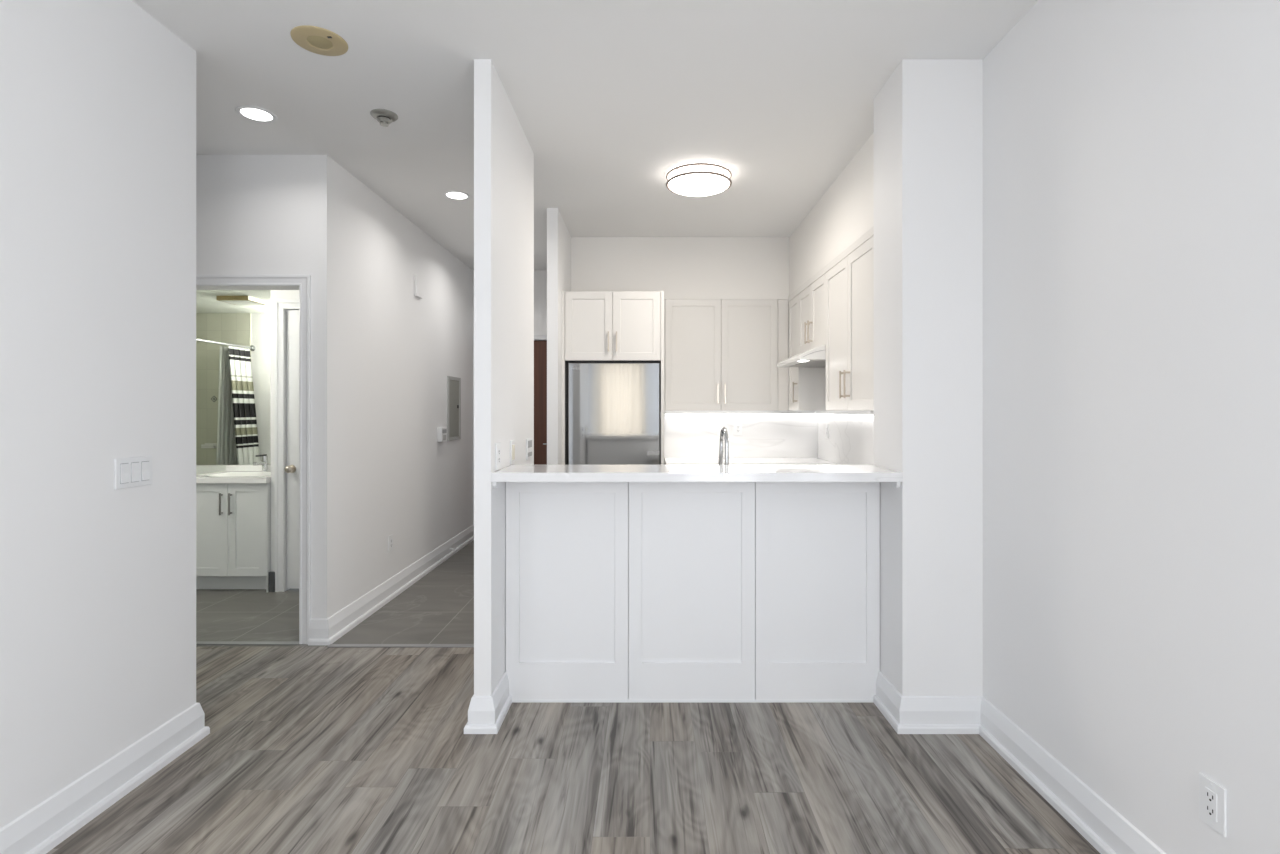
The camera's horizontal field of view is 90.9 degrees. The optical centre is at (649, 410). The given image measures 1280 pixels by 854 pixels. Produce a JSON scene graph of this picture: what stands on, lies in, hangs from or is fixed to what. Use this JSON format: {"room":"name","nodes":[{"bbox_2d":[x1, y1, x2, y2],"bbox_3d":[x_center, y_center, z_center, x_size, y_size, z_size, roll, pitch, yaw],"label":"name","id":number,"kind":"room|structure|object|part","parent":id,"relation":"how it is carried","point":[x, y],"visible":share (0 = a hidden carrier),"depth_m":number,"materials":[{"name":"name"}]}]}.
{"room":"empty living room","nodes":[
{"label":"empty living room","id":0,"kind":"room"},
{"bbox_2d":[196,465,225,474],"bbox_3d":[-3.850,0.149,5.150,2.100,2.370,0.100,0,0,0],"label":"wall","id":1,"kind":"structure","parent":0,"point":[200,469],"depth_m":5.10,"materials":[{"name":"white paint"}]},
{"bbox_2d":[196,290,270,464],"bbox_3d":[-3.352,-0.278,5.096,1.097,1.433,0.008,0,0,0],"label":"wall mirror","id":2,"kind":"object","parent":1,"relation":"attached to","point":[233,327],"visible":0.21,"depth_m":5.09,"materials":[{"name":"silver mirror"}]},
{"bbox_2d":[0,0,472,828],"bbox_3d":[-2.675,-0.066,2.145,1.649,2.800,9.090,0,0,0],"label":"wall","id":3,"kind":"structure","parent":0,"point":[98,97],"depth_m":2.21,"materials":[{"name":"white paint"}]},
{"bbox_2d":[114,456,151,489],"bbox_3d":[-1.845,0.221,2.256,0.012,0.107,0.162,0,0,0],"label":"light switch","id":4,"kind":"object","parent":3,"relation":"attached to","point":[130,472],"visible":1,"depth_m":2.24,"materials":[{"name":"white plastic"}]},
{"bbox_2d":[388,534,392,551],"bbox_3d":[-1.846,0.946,4.490,0.009,0.116,0.072,0,0,0],"label":"wall outlet","id":5,"kind":"object","parent":3,"relation":"attached to","point":[390,538],"visible":1,"depth_m":4.48,"materials":[{"name":"white plastic"}]},
{"bbox_2d":[308,525,473,644],"bbox_3d":[-1.880,1.263,5.083,0.124,0.142,3.013,0,0,0],"label":"baseboard","id":6,"kind":"structure","parent":3,"relation":"attached to","point":[327,631],"depth_m":4.27,"materials":[{"name":"white paint"}]},
{"bbox_2d":[414,275,422,298],"bbox_3d":[-1.839,-0.984,5.010,0.024,0.165,0.130,0,0,0],"label":"door chime","id":7,"kind":"object","parent":3,"relation":"attached to","point":[418,281],"visible":1,"depth_m":4.98,"materials":[{"name":"white paint"}]},
{"bbox_2d":[437,427,446,441],"bbox_3d":[-1.831,0.210,5.555,0.040,0.123,0.150,0,0,0],"label":"intercom","id":8,"kind":"object","parent":3,"relation":"attached to","point":[441,431],"visible":1,"depth_m":5.50,"materials":[{"name":"white plastic"}]},
{"bbox_2d":[447,376,460,440],"bbox_3d":[-1.844,-0.018,5.935,0.014,0.595,0.380,0,0,0],"label":"breaker panel","id":9,"kind":"object","parent":3,"relation":"attached to","point":[453,387],"visible":1,"depth_m":5.91,"materials":[{"name":"grey metal"}]},
{"bbox_3d":[-1.847,-0.018,5.935,0.008,0.531,0.296,0,0,0],"label":"door","id":10,"kind":"part","parent":9,"relation":"part of","materials":[{"name":"grey paint"}]},
{"bbox_2d":[0,671,1165,853],"bbox_3d":[-1.006,1.263,0.241,4.789,0.142,5.282,0,0,0],"label":"baseboard","id":11,"kind":"structure","parent":3,"relation":"attached to","point":[1099,823],"depth_m":2.19,"materials":[{"name":"white paint"}]},
{"bbox_2d":[196,155,336,618],"bbox_3d":[-3.425,-0.066,3.670,3.149,2.800,0.120,0,0,0],"label":"wall","id":12,"kind":"structure","parent":0,"point":[256,214],"depth_m":3.61,"materials":[{"name":"white paint"}]},
{"bbox_2d":[196,641,298,644],"bbox_3d":[-2.392,1.331,3.605,0.776,0.006,0.040,0,0,0],"label":"trim","id":13,"kind":"structure","parent":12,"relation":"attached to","point":[197,642],"depth_m":3.61,"materials":[{"name":"silver metal"}]},
{"bbox_2d":[196,275,310,643],"bbox_3d":[-2.392,0.280,3.616,0.900,2.109,0.048,0,0,0],"label":"trim","id":14,"kind":"structure","parent":12,"relation":"attached to","point":[303,281],"depth_m":3.60,"materials":[{"name":"white paint"}]},
{"bbox_2d":[271,290,298,590],"bbox_3d":[-2.385,0.169,4.875,0.829,2.330,0.450,0,0,0],"label":"wall","id":15,"kind":"structure","parent":0,"point":[275,294],"depth_m":4.65,"materials":[{"name":"white paint"}]},
{"bbox_2d":[274,300,298,591],"bbox_3d":[-2.340,0.259,4.641,0.846,2.150,0.018,0,0,0],"label":"trim","id":16,"kind":"structure","parent":15,"relation":"attached to","point":[280,306],"depth_m":4.64,"materials":[{"name":"white paint"}]},
{"bbox_2d":[285,310,298,588],"bbox_3d":[-2.348,0.288,4.649,0.718,2.060,0.097,0,0,0],"label":"door","id":17,"kind":"structure","parent":15,"relation":"in","point":[292,316],"depth_m":4.66,"materials":[{"name":"white paint"}]},
{"bbox_3d":[-2.650,0.432,4.631,0.062,0.062,0.062,0,0,0],"label":"knob","id":18,"kind":"part","parent":17,"relation":"part of","materials":[{"name":"silver metal"}]},
{"bbox_2d":[196,540,473,646],"bbox_3d":[-1.675,1.384,4.840,6.650,0.100,3.820,0,0,0],"label":"floor","id":19,"kind":"structure","parent":0,"point":[438,608],"depth_m":4.12,"materials":[{"name":"grey tile"}]},
{"bbox_2d":[196,483,270,591],"bbox_3d":[-3.106,0.934,4.843,0.603,0.800,0.505,0,0,0],"label":"bathroom vanity","id":20,"kind":"object","parent":19,"relation":"on","point":[233,520],"visible":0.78,"depth_m":4.63,"materials":[{"name":"white paint"}]},
{"bbox_3d":[-3.246,0.877,4.630,0.296,0.678,0.019,0,0,0],"label":"door","id":21,"kind":"part","parent":20,"relation":"part of","materials":[{"name":"white paint"}]},
{"bbox_3d":[-3.136,0.684,4.605,0.011,0.160,0.030,0,0,0],"label":"handle","id":22,"kind":"part","parent":20,"relation":"part of","materials":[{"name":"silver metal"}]},
{"bbox_3d":[-3.069,0.684,4.605,0.011,0.160,0.030,0,0,0],"label":"handle","id":23,"kind":"part","parent":20,"relation":"part of","materials":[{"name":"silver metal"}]},
{"bbox_2d":[196,465,270,482],"bbox_3d":[-3.111,0.486,4.848,0.618,0.091,0.501,0,0,0],"label":"countertop","id":24,"kind":"structure","parent":20,"relation":"on","point":[233,473],"depth_m":4.80,"materials":[{"name":"white stone"}]},
{"bbox_2d":[207,472,270,476],"bbox_3d":[-3.100,0.506,4.825,0.460,0.036,0.350,0,0,0],"label":"basin","id":25,"kind":"object","parent":24,"relation":"in","point":[225,474],"depth_m":4.95,"materials":[{"name":"white ceramic"}]},
{"bbox_2d":[253,454,268,471],"bbox_3d":[-3.075,0.418,4.978,0.052,0.136,0.156,0,0,0],"label":"faucet","id":26,"kind":"object","parent":24,"relation":"on","point":[264,462],"visible":1,"depth_m":5.01,"materials":[{"name":"silver metal"}]},
{"bbox_3d":[-3.075,0.416,4.965,0.030,0.025,0.130,0,0,0],"label":"spout","id":27,"kind":"part","parent":26,"relation":"part of","materials":[{"name":"silver metal"}]},
{"bbox_3d":[-2.954,0.877,4.630,0.282,0.678,0.019,0,0,0],"label":"door","id":28,"kind":"part","parent":20,"relation":"part of","materials":[{"name":"white paint"}]},
{"bbox_3d":[-2.808,0.934,4.856,0.008,0.800,0.477,0,0,0],"label":"panel","id":29,"kind":"part","parent":20,"relation":"part of","materials":[{"name":"white paint"}]},
{"bbox_2d":[268,572,274,591],"bbox_3d":[-2.780,1.262,4.639,0.046,0.145,0.022,0,0,0],"label":"tile","id":30,"kind":"structure","parent":19,"relation":"on","point":[271,575],"depth_m":4.63,"materials":[{"name":"grey tile"}]},
{"bbox_2d":[565,361,660,464],"bbox_3d":[-0.281,0.478,5.168,0.726,1.711,0.784,0,0,0],"label":"refrigerator","id":31,"kind":"object","parent":19,"relation":"on","point":[612,408],"visible":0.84,"depth_m":4.78,"materials":[{"name":"grey metal"}]},
{"bbox_2d":[562,291,663,464],"bbox_3d":[-0.280,0.215,5.165,0.772,2.237,0.869,0,0,0],"label":"tall cabinet","id":32,"kind":"object","parent":19,"relation":"on","point":[596,325],"visible":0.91,"depth_m":4.76,"materials":[{"name":"white paint"}]},
{"bbox_3d":[-0.655,0.215,5.177,0.021,2.237,0.844,0,0,0],"label":"panel","id":33,"kind":"part","parent":32,"relation":"part of","materials":[{"name":"white paint"}]},
{"bbox_3d":[-0.463,-0.639,4.769,0.358,0.521,0.019,0,0,0],"label":"door","id":34,"kind":"part","parent":32,"relation":"part of","materials":[{"name":"white paint"}]},
{"bbox_3d":[-0.100,-0.639,4.769,0.360,0.521,0.019,0,0,0],"label":"door","id":35,"kind":"part","parent":32,"relation":"part of","materials":[{"name":"white paint"}]},
{"bbox_3d":[0.095,0.215,5.177,0.023,2.237,0.844,0,0,0],"label":"panel","id":36,"kind":"part","parent":32,"relation":"part of","materials":[{"name":"white paint"}]},
{"bbox_2d":[760,464,838,464],"bbox_3d":[1.150,0.862,4.580,0.670,0.884,0.754,0,0,0],"label":"range","id":37,"kind":"object","parent":19,"relation":"on","point":[760,464],"visible":0.05,"depth_m":4.90,"materials":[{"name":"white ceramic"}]},
{"bbox_3d":[0.753,0.898,3.336,1.465,0.873,0.648,0,0,0],"label":"base cabinet","id":38,"kind":"object","parent":19,"relation":"on","visible":0},
{"bbox_3d":[0.735,0.440,3.607,1.529,0.039,1.175,0,0,0],"label":"countertop","id":39,"kind":"structure","parent":38,"relation":"on","visible":0},
{"bbox_2d":[718,427,728,464],"bbox_3d":[0.389,0.251,3.158,0.080,0.339,0.217,0,0,0],"label":"kitchen faucet","id":40,"kind":"object","parent":39,"relation":"on","point":[723,434],"visible":0.56,"depth_m":3.12,"materials":[{"name":"silver metal"}]},
{"bbox_3d":[0.497,0.896,5.277,0.725,0.875,0.615,0,0,0],"label":"base cabinet","id":41,"kind":"object","parent":19,"relation":"on","visible":0},
{"bbox_2d":[665,458,839,464],"bbox_3d":[0.815,0.440,5.287,1.369,0.039,0.624,0,0,0],"label":"countertop","id":42,"kind":"structure","parent":41,"relation":"on","point":[668,461],"depth_m":5.19,"materials":[{"name":"white stone"}]},
{"bbox_2d":[473,270,546,334],"bbox_3d":[-1.259,-0.066,6.640,1.184,2.800,0.100,0,0,0],"label":"wall","id":43,"kind":"structure","parent":0,"point":[540,276],"depth_m":6.59,"materials":[{"name":"white paint"}]},
{"bbox_2d":[473,335,546,524],"bbox_3d":[-1.365,0.273,6.581,0.966,2.123,0.018,0,0,0],"label":"trim","id":44,"kind":"structure","parent":43,"relation":"attached to","point":[536,337],"depth_m":6.58,"materials":[{"name":"white paint"}]},
{"bbox_2d":[534,340,546,464],"bbox_3d":[-1.365,0.295,6.596,0.862,2.065,0.119,0,0,0],"label":"door","id":45,"kind":"structure","parent":43,"relation":"in","point":[540,346],"depth_m":6.61,"materials":[{"name":"brown wood"}]},
{"bbox_2d":[464,59,570,733],"bbox_3d":[-0.699,-0.066,4.593,0.138,2.800,3.993,0,0,0],"label":"wall","id":46,"kind":"structure","parent":0,"point":[503,153],"depth_m":2.78,"materials":[{"name":"white paint"}]},
{"bbox_2d":[495,442,500,469],"bbox_3d":[-0.658,0.198,2.735,0.009,0.116,0.072,0,0,0],"label":"wall outlet","id":47,"kind":"object","parent":46,"relation":"attached to","point":[497,445],"visible":1,"depth_m":2.71,"materials":[{"name":"white plastic"}]},
{"bbox_2d":[498,448,499,463],"bbox_3d":[-0.656,0.198,2.735,0.003,0.068,0.033,0,0,0],"label":"receptacle","id":48,"kind":"object","parent":47,"relation":"attached to","point":[498,448],"depth_m":2.73,"materials":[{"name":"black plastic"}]},
{"bbox_2d":[510,440,514,464],"bbox_3d":[-0.657,0.200,3.020,0.011,0.114,0.072,0,0,0],"label":"wall switch","id":49,"kind":"object","parent":46,"relation":"attached to","point":[512,446],"visible":1,"depth_m":3.00,"materials":[{"name":"white plastic"}]},
{"bbox_2d":[526,438,531,459],"bbox_3d":[-0.658,0.208,3.440,0.010,0.112,0.144,0,0,0],"label":"electrical outlet","id":50,"kind":"object","parent":46,"relation":"attached to","point":[529,440],"visible":1,"depth_m":3.41,"materials":[{"name":"white plastic"}]},
{"bbox_2d":[46,647,1099,853],"bbox_3d":[-0.950,1.384,0.530,5.100,0.100,6.060,0,0,0],"label":"floor","id":51,"kind":"structure","parent":0,"point":[306,750],"depth_m":2.27,"materials":[{"name":"grey wood"}]},
{"bbox_2d":[327,644,473,646],"bbox_3d":[-1.278,1.331,3.565,1.077,0.006,0.040,0,0,0],"label":"trim","id":52,"kind":"structure","parent":51,"relation":"on","point":[330,645],"depth_m":3.56,"materials":[{"name":"silver metal"}]},
{"bbox_2d":[506,482,879,702],"bbox_3d":[0.196,0.817,2.942,1.713,1.035,0.127,0,0,0],"label":"peninsula base panel","id":53,"kind":"object","parent":51,"relation":"on","point":[617,592],"visible":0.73,"depth_m":2.89,"materials":[{"name":"white paint"}]},
{"bbox_3d":[-0.381,0.814,2.892,0.561,1.028,0.020,0,0,0],"label":"panel","id":54,"kind":"part","parent":53,"relation":"part of","materials":[{"name":"white paint"}]},
{"bbox_3d":[0.192,0.814,2.892,0.579,1.028,0.020,0,0,0],"label":"panel","id":55,"kind":"part","parent":53,"relation":"part of","materials":[{"name":"white paint"}]},
{"bbox_2d":[491,465,902,481],"bbox_3d":[0.196,0.279,2.821,1.715,0.039,0.398,0,0,0],"label":"countertop","id":56,"kind":"structure","parent":53,"relation":"on","point":[512,473],"depth_m":2.62,"materials":[{"name":"white stone"}]},
{"bbox_2d":[492,482,500,487],"bbox_3d":[-0.653,0.313,2.683,0.017,0.030,0.075,0,0,0],"label":"bracket","id":57,"kind":"object","parent":56,"relation":"attached to","point":[494,484],"visible":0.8,"depth_m":2.65,"materials":[{"name":"white plastic"}]},
{"bbox_3d":[0.767,0.814,2.892,0.569,1.028,0.020,0,0,0],"label":"panel","id":58,"kind":"part","parent":53,"relation":"part of","materials":[{"name":"white paint"}]},
{"bbox_2d":[132,0,1037,269],"bbox_3d":[-1.725,-1.516,2.125,6.750,0.100,9.250,0,0,0],"label":"ceiling","id":59,"kind":"structure","parent":0,"point":[607,97],"depth_m":2.89,"materials":[{"name":"white paint"}]},
{"bbox_2d":[235,105,277,122],"bbox_3d":[-1.945,-1.464,3.115,0.178,0.004,0.178,0,0,0],"label":"recessed light","id":60,"kind":"object","parent":59,"relation":"in","point":[253,113],"visible":1,"depth_m":3.11,"materials":[{"name":"white plastic"}]},
{"bbox_2d":[290,25,347,55],"bbox_3d":[-1.310,-1.462,2.500,0.204,0.008,0.204,0,0,0],"label":"smoke detector","id":61,"kind":"object","parent":59,"relation":"attached to","point":[318,40],"visible":1,"depth_m":2.48,"materials":[{"name":"beige plastic"}]},
{"bbox_2d":[307,36,332,48],"bbox_3d":[-1.310,-1.461,2.500,0.092,0.002,0.092,0,0,0],"label":"grille","id":62,"kind":"object","parent":61,"relation":"attached to","point":[313,42],"depth_m":2.50,"materials":[{"name":"beige"}]},
{"bbox_2d":[370,109,397,126],"bbox_3d":[-1.318,-1.440,3.125,0.128,0.052,0.128,0,0,0],"label":"sprinkler head","id":63,"kind":"object","parent":59,"relation":"attached to","point":[384,117],"visible":1,"depth_m":3.10},
{"bbox_2d":[443,191,469,199],"bbox_3d":[-1.315,-1.464,4.290,0.178,0.004,0.178,0,0,0],"label":"recessed light","id":64,"kind":"object","parent":59,"relation":"in","point":[456,195],"visible":1,"depth_m":4.29,"materials":[{"name":"white plastic"}]},
{"bbox_2d":[666,162,731,195],"bbox_3d":[0.302,-1.413,3.900,0.407,0.105,0.407,0,0,0],"label":"ceiling lamp","id":65,"kind":"object","parent":59,"relation":"attached to","point":[698,178],"visible":1,"depth_m":3.79,"materials":[{"name":"white plastic"}]},
{"bbox_3d":[0.302,-1.379,3.900,0.372,0.037,0.372,0,0,0],"label":"lamp shade","id":66,"kind":"part","parent":65,"relation":"part of","materials":[{"name":"white"}]},
{"bbox_2d":[571,132,873,304],"bbox_3d":[0.416,-1.204,4.285,2.167,0.525,2.630,0,0,0],"label":"wall","id":67,"kind":"structure","parent":0,"point":[680,267],"depth_m":5.33,"materials":[{"name":"white paint"}]},
{"bbox_2d":[664,305,790,464],"bbox_3d":[0.467,-0.066,5.650,2.267,2.800,0.100,0,0,0],"label":"wall","id":68,"kind":"structure","parent":0,"point":[788,305],"depth_m":5.60,"materials":[{"name":"white paint"}]},
{"bbox_2d":[664,299,787,410],"bbox_3d":[0.638,-0.470,5.439,1.060,0.940,0.293,0,0,0],"label":"upper cabinet","id":69,"kind":"object","parent":68,"relation":"attached to","point":[720,354],"visible":0.95,"depth_m":5.33,"materials":[{"name":"white paint"}]},
{"bbox_3d":[0.363,-0.471,5.332,0.472,0.938,0.019,0,0,0],"label":"door","id":70,"kind":"part","parent":69,"relation":"part of","materials":[{"name":"white paint"}]},
{"bbox_3d":[0.572,-0.142,5.307,0.011,0.170,0.030,0,0,0],"label":"handle","id":71,"kind":"part","parent":69,"relation":"part of","materials":[{"name":"silver metal"}]},
{"bbox_2d":[666,411,815,414],"bbox_3d":[0.809,0.021,5.571,1.338,0.042,0.030,0,0,0],"label":"light bar","id":72,"kind":"object","parent":69,"relation":"attached to","point":[667,412],"visible":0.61,"depth_m":5.56,"materials":[{"name":"white plastic"}]},
{"bbox_2d":[666,414,815,414],"bbox_3d":[0.809,0.036,5.571,1.338,0.012,0.030,0,0,0],"label":"diffuser","id":73,"kind":"object","parent":72,"relation":"attached to","point":[666,414],"depth_m":5.56,"materials":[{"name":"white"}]},
{"bbox_3d":[0.841,-0.471,5.332,0.477,0.938,0.019,0,0,0],"label":"door","id":74,"kind":"part","parent":69,"relation":"part of","materials":[{"name":"white paint"}]},
{"bbox_2d":[665,412,817,457],"bbox_3d":[0.808,0.218,5.593,1.357,0.404,0.012,0,0,0],"label":"backsplash","id":75,"kind":"structure","parent":68,"relation":"attached to","point":[686,436],"depth_m":5.59,"materials":[{"name":"white stone"}]},
{"bbox_2d":[734,422,741,435],"bbox_3d":[0.780,0.164,5.583,0.072,0.116,0.009,0,0,0],"label":"wall outlet","id":76,"kind":"object","parent":75,"relation":"attached to","point":[737,425],"visible":1,"depth_m":5.58,"materials":[{"name":"white plastic"}]},
{"bbox_2d":[736,425,739,432],"bbox_3d":[0.780,0.164,5.581,0.033,0.068,0.003,0,0,0],"label":"receptacle","id":77,"kind":"object","parent":76,"relation":"attached to","point":[737,426],"depth_m":5.58,"materials":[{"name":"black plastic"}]},
{"bbox_2d":[874,59,982,695],"bbox_3d":[1.327,-0.066,2.800,0.546,2.800,0.340,0,0,0],"label":"column","id":78,"kind":"structure","parent":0,"point":[928,113],"depth_m":2.63,"materials":[{"name":"white paint"}]},
{"bbox_2d":[890,482,900,487],"bbox_3d":[1.044,0.313,2.683,0.017,0.030,0.075,0,0,0],"label":"bracket","id":79,"kind":"object","parent":78,"relation":"attached to","point":[894,484],"visible":0.8,"depth_m":2.65,"materials":[{"name":"white plastic"}]},
{"bbox_2d":[983,0,1279,853],"bbox_3d":[1.449,-0.066,0.115,0.120,2.800,5.030,0,0,0],"label":"wall","id":80,"kind":"structure","parent":0,"point":[1131,148],"depth_m":1.77,"materials":[{"name":"white paint"}]},
{"bbox_2d":[1199,773,1226,836],"bbox_3d":[1.384,0.970,1.552,0.009,0.116,0.072,0,0,0],"label":"wall outlet","id":81,"kind":"object","parent":80,"relation":"attached to","point":[1212,796],"visible":1,"depth_m":1.55,"materials":[{"name":"white plastic"}]},
{"bbox_2d":[1205,787,1216,821],"bbox_3d":[1.382,0.970,1.552,0.003,0.068,0.033,0,0,0],"label":"receptacle","id":82,"kind":"object","parent":81,"relation":"attached to","point":[1210,792],"depth_m":1.55,"materials":[{"name":"white plastic"}]},
{"bbox_3d":[1.550,-0.066,4.285,0.100,2.800,2.630,0,0,0],"label":"wall","id":83,"kind":"structure","parent":0,"visible":0},
{"bbox_2d":[777,345,825,366],"bbox_3d":[1.242,-0.388,4.580,0.487,0.105,0.756,0,0,0],"label":"range hood","id":84,"kind":"object","parent":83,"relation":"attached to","point":[815,357],"visible":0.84,"depth_m":4.31,"materials":[{"name":"white metal"}]},
{"bbox_2d":[789,294,828,410],"bbox_3d":[1.310,-0.469,5.139,0.353,0.938,0.357,0,0,0],"label":"upper cabinet","id":85,"kind":"object","parent":83,"relation":"attached to","point":[807,385],"visible":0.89,"depth_m":4.96,"materials":[{"name":"white paint"}]},
{"bbox_3d":[1.179,-0.459,5.139,0.019,0.914,0.355,0,0,0],"label":"door","id":86,"kind":"part","parent":85,"relation":"part of","materials":[{"name":"white paint"}]},
{"bbox_3d":[1.152,-0.144,5.006,0.036,0.165,0.011,0,0,0],"label":"handle","id":87,"kind":"part","parent":85,"relation":"part of","materials":[{"name":"silver metal"}]},
{"bbox_2d":[799,273,825,353],"bbox_3d":[1.310,-0.690,4.580,0.353,0.497,0.759,0,0,0],"label":"upper cabinet","id":88,"kind":"object","parent":83,"relation":"attached to","point":[812,300],"visible":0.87,"depth_m":4.52,"materials":[{"name":"white paint"}]},
{"bbox_3d":[1.179,-0.679,4.770,0.019,0.473,0.377,0,0,0],"label":"door","id":89,"kind":"part","parent":88,"relation":"part of","materials":[{"name":"white paint"}]},
{"bbox_3d":[1.152,-0.568,4.622,0.036,0.160,0.011,0,0,0],"label":"handle","id":90,"kind":"part","parent":88,"relation":"part of","materials":[{"name":"silver metal"}]},
{"bbox_3d":[1.152,-0.568,4.538,0.036,0.160,0.011,0,0,0],"label":"handle","id":91,"kind":"part","parent":88,"relation":"part of","materials":[{"name":"silver metal"}]},
{"bbox_3d":[1.179,-0.679,4.390,0.019,0.473,0.377,0,0,0],"label":"door","id":92,"kind":"part","parent":88,"relation":"part of","materials":[{"name":"white paint"}]},
{"bbox_2d":[818,415,873,465],"bbox_3d":[1.493,0.218,4.293,0.012,0.404,2.587,0,0,0],"label":"backsplash","id":93,"kind":"structure","parent":83,"relation":"attached to","point":[850,441],"depth_m":4.75,"materials":[{"name":"white stone"}]},
{"bbox_2d":[826,424,828,437],"bbox_3d":[1.483,0.174,5.280,0.009,0.116,0.072,0,0,0],"label":"wall outlet","id":94,"kind":"object","parent":93,"relation":"attached to","point":[827,425],"visible":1,"depth_m":5.26,"materials":[{"name":"white plastic"}]},
{"bbox_2d":[826,236,873,410],"bbox_3d":[1.310,-0.469,3.730,0.353,0.938,0.939,0,0,0],"label":"upper cabinet","id":95,"kind":"object","parent":83,"relation":"attached to","point":[850,283],"visible":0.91,"depth_m":3.68,"materials":[{"name":"white paint"}]},
{"bbox_2d":[788,226,873,301],"bbox_3d":[1.172,-0.942,4.160,0.010,0.049,2.320,0,0,0],"label":"strip","id":96,"kind":"object","parent":95,"relation":"attached to","point":[867,235],"visible":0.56,"depth_m":3.95,"materials":[{"name":"white paint"}]},
{"bbox_3d":[1.179,-0.459,3.965,0.019,0.914,0.467,0,0,0],"label":"door","id":97,"kind":"part","parent":95,"relation":"part of","materials":[{"name":"white paint"}]},
{"bbox_3d":[1.152,-0.154,3.772,0.036,0.165,0.011,0,0,0],"label":"handle","id":98,"kind":"part","parent":95,"relation":"part of","materials":[{"name":"silver metal"}]},
{"bbox_2d":[816,411,873,416],"bbox_3d":[1.472,0.021,4.855,0.028,0.042,1.370,0,0,0],"label":"light bar","id":99,"kind":"object","parent":95,"relation":"attached to","point":[825,413],"visible":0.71,"depth_m":4.65,"materials":[{"name":"white plastic"}]},
{"bbox_2d":[816,414,873,416],"bbox_3d":[1.472,0.036,4.855,0.028,0.012,1.370,0,0,0],"label":"diffuser","id":100,"kind":"object","parent":99,"relation":"attached to","point":[859,415],"depth_m":4.57,"materials":[{"name":"white plastic"}]},
{"bbox_3d":[1.152,-0.154,3.688,0.036,0.165,0.011,0,0,0],"label":"handle","id":101,"kind":"part","parent":95,"relation":"part of","materials":[{"name":"silver metal"}]},
{"bbox_3d":[1.179,-0.459,3.495,0.019,0.914,0.467,0,0,0],"label":"door","id":102,"kind":"part","parent":95,"relation":"part of","materials":[{"name":"white paint"}]}
]}

